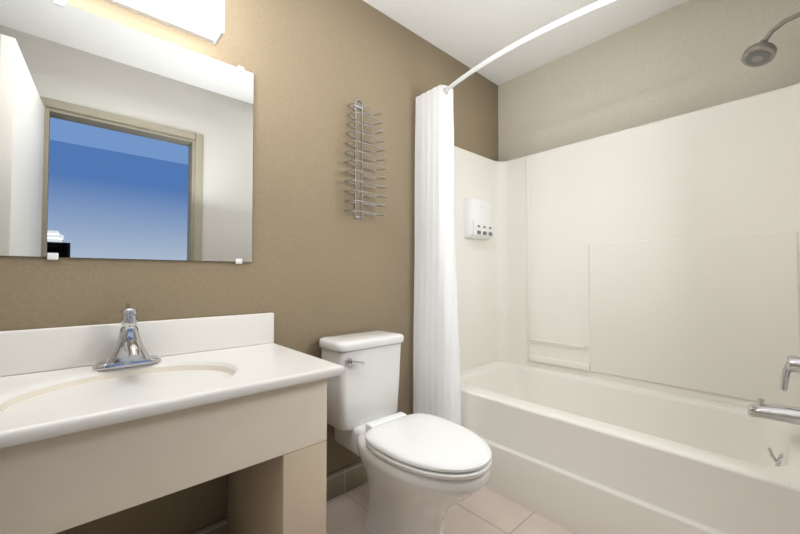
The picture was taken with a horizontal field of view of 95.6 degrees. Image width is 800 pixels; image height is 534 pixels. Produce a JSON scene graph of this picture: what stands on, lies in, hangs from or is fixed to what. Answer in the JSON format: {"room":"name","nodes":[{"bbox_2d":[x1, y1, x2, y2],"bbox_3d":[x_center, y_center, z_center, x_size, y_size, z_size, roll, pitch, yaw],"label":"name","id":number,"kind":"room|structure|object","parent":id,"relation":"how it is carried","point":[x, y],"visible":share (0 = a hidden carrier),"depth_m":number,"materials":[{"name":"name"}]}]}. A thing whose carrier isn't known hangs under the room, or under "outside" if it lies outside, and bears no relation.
{"room":"bathroom","nodes":[
{"label":"bathroom","id":0,"kind":"room"},
{"bbox_2d":[0,0,497,533],"bbox_3d":[-0.308,-0.146,1.803,2.920,2.440,0.120,1,-2,-42],"label":"wall","id":1,"kind":"structure","parent":0,"point":[316,268],"depth_m":1.62,"materials":[{"name":"paint"}]},
{"bbox_2d":[0,0,253,263],"bbox_3d":[-0.917,-0.409,1.168,0.875,0.781,0.010,1,-2,-42],"label":"mirror","id":2,"kind":"object","parent":1,"relation":"attached to","point":[119,141],"visible":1,"depth_m":1.17,"materials":[{"name":"clear glass"}]},
{"bbox_2d":[103,0,224,45],"bbox_3d":[-0.896,-0.912,1.138,0.622,0.132,0.100,1,-2,-42],"label":"sconce","id":3,"kind":"object","parent":1,"relation":"attached to","point":[202,19],"visible":1,"depth_m":1.25,"materials":[{"name":"white"}]},
{"bbox_2d":[188,461,366,533],"bbox_3d":[-0.560,1.008,1.455,1.878,0.115,0.013,1,-2,-42],"label":"baseboard","id":4,"kind":"structure","parent":1,"relation":"attached to","point":[344,480],"depth_m":1.68,"materials":[{"name":"tile"}]},
{"bbox_2d":[344,99,386,218],"bbox_3d":[-0.171,-0.542,1.778,0.205,0.602,0.113,1,-2,-42],"label":"rack","id":5,"kind":"object","parent":1,"relation":"attached to","point":[362,172],"visible":1,"depth_m":1.79,"materials":[{"name":"silver metal"}]},
{"bbox_2d":[413,0,615,424],"bbox_3d":[0.608,-0.076,1.518,0.191,1.797,1.527,1,-2,-42],"label":"curtain rod","id":6,"kind":"object","parent":1,"relation":"attached to","point":[436,374],"visible":0.98,"depth_m":1.93,"materials":[{"name":"white fabric"}]},
{"bbox_2d":[413,84,461,424],"bbox_3d":[0.213,-0.065,1.966,0.140,1.797,0.281,1,-2,-42],"label":"shower curtain","id":7,"kind":"object","parent":6,"relation":"hanging from","point":[436,351],"depth_m":1.93,"materials":[{"name":"white fabric"}]},
{"bbox_2d":[326,483,576,533],"bbox_3d":[0.246,1.108,1.160,2.920,0.100,1.770,1,-2,-42],"label":"floor","id":8,"kind":"structure","parent":0,"point":[484,510],"depth_m":1.55,"materials":[{"name":"tile"}]},
{"bbox_2d":[0,313,344,533],"bbox_3d":[-0.713,0.615,0.970,0.983,0.878,0.538,1,-2,-42],"label":"bathroom vanity","id":9,"kind":"object","parent":8,"relation":"on","point":[240,401],"visible":0.96,"depth_m":0.96,"materials":[{"name":"white stone"}]},
{"bbox_2d":[92,303,160,370],"bbox_3d":[-0.799,0.205,1.078,0.168,0.188,0.201,1,-2,-42],"label":"sink faucet","id":10,"kind":"object","parent":9,"relation":"on","point":[129,349],"visible":0.98,"depth_m":1.09,"materials":[{"name":"silver metal"}]},
{"bbox_2d":[319,330,491,533],"bbox_3d":[0.018,0.687,1.459,0.376,0.758,0.765,1,-2,-42],"label":"toilet","id":11,"kind":"object","parent":8,"relation":"on","point":[424,473],"visible":1,"depth_m":1.38,"materials":[{"name":"white ceramic"}]},
{"bbox_2d":[454,83,799,533],"bbox_3d":[0.940,0.147,1.813,0.801,1.855,1.526,1,-2,-42],"label":"shower","id":12,"kind":"object","parent":8,"relation":"on","point":[629,318],"visible":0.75,"depth_m":1.78,"materials":[{"name":"white plastic"}]},
{"bbox_2d":[464,197,493,239],"bbox_3d":[0.527,-0.316,2.383,0.240,0.260,0.080,1,-2,-42],"label":"soap dispenser","id":13,"kind":"object","parent":12,"relation":"attached to","point":[478,224],"visible":1,"depth_m":2.33,"materials":[{"name":"white plastic"}]},
{"bbox_2d":[748,398,799,424],"bbox_3d":[1.380,0.526,1.323,0.074,0.070,0.160,1,-2,-42],"label":"tub spout","id":14,"kind":"object","parent":12,"relation":"attached to","point":[787,414],"visible":1,"depth_m":1.31,"materials":[{"name":"silver metal"}]},
{"bbox_2d":[768,448,782,465],"bbox_3d":[1.372,0.707,1.327,0.072,0.081,0.040,1,-2,-42],"label":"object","id":15,"kind":"object","parent":12,"relation":"attached to","point":[778,460],"visible":0.75,"depth_m":1.32,"materials":[{"name":"silver metal"}]},
{"bbox_2d":[780,355,799,390],"bbox_3d":[1.409,0.359,1.295,0.150,0.176,0.075,1,-2,-42],"label":"tub valve","id":16,"kind":"object","parent":12,"relation":"attached to","point":[792,364],"visible":1,"depth_m":1.29,"materials":[{"name":"silver metal"}]},
{"bbox_2d":[363,0,687,84],"bbox_3d":[0.246,-1.431,1.224,2.920,0.100,1.770,1,-2,-42],"label":"ceiling","id":17,"kind":"structure","parent":0,"point":[471,34],"depth_m":2.04,"materials":[{"name":"white paint"}]},
{"bbox_2d":[741,12,799,66],"bbox_3d":[1.379,-0.848,1.331,0.094,0.164,0.188,1,-2,-42],"label":"shower head","id":18,"kind":"object","parent":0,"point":[763,51],"visible":1,"depth_m":1.34}
]}

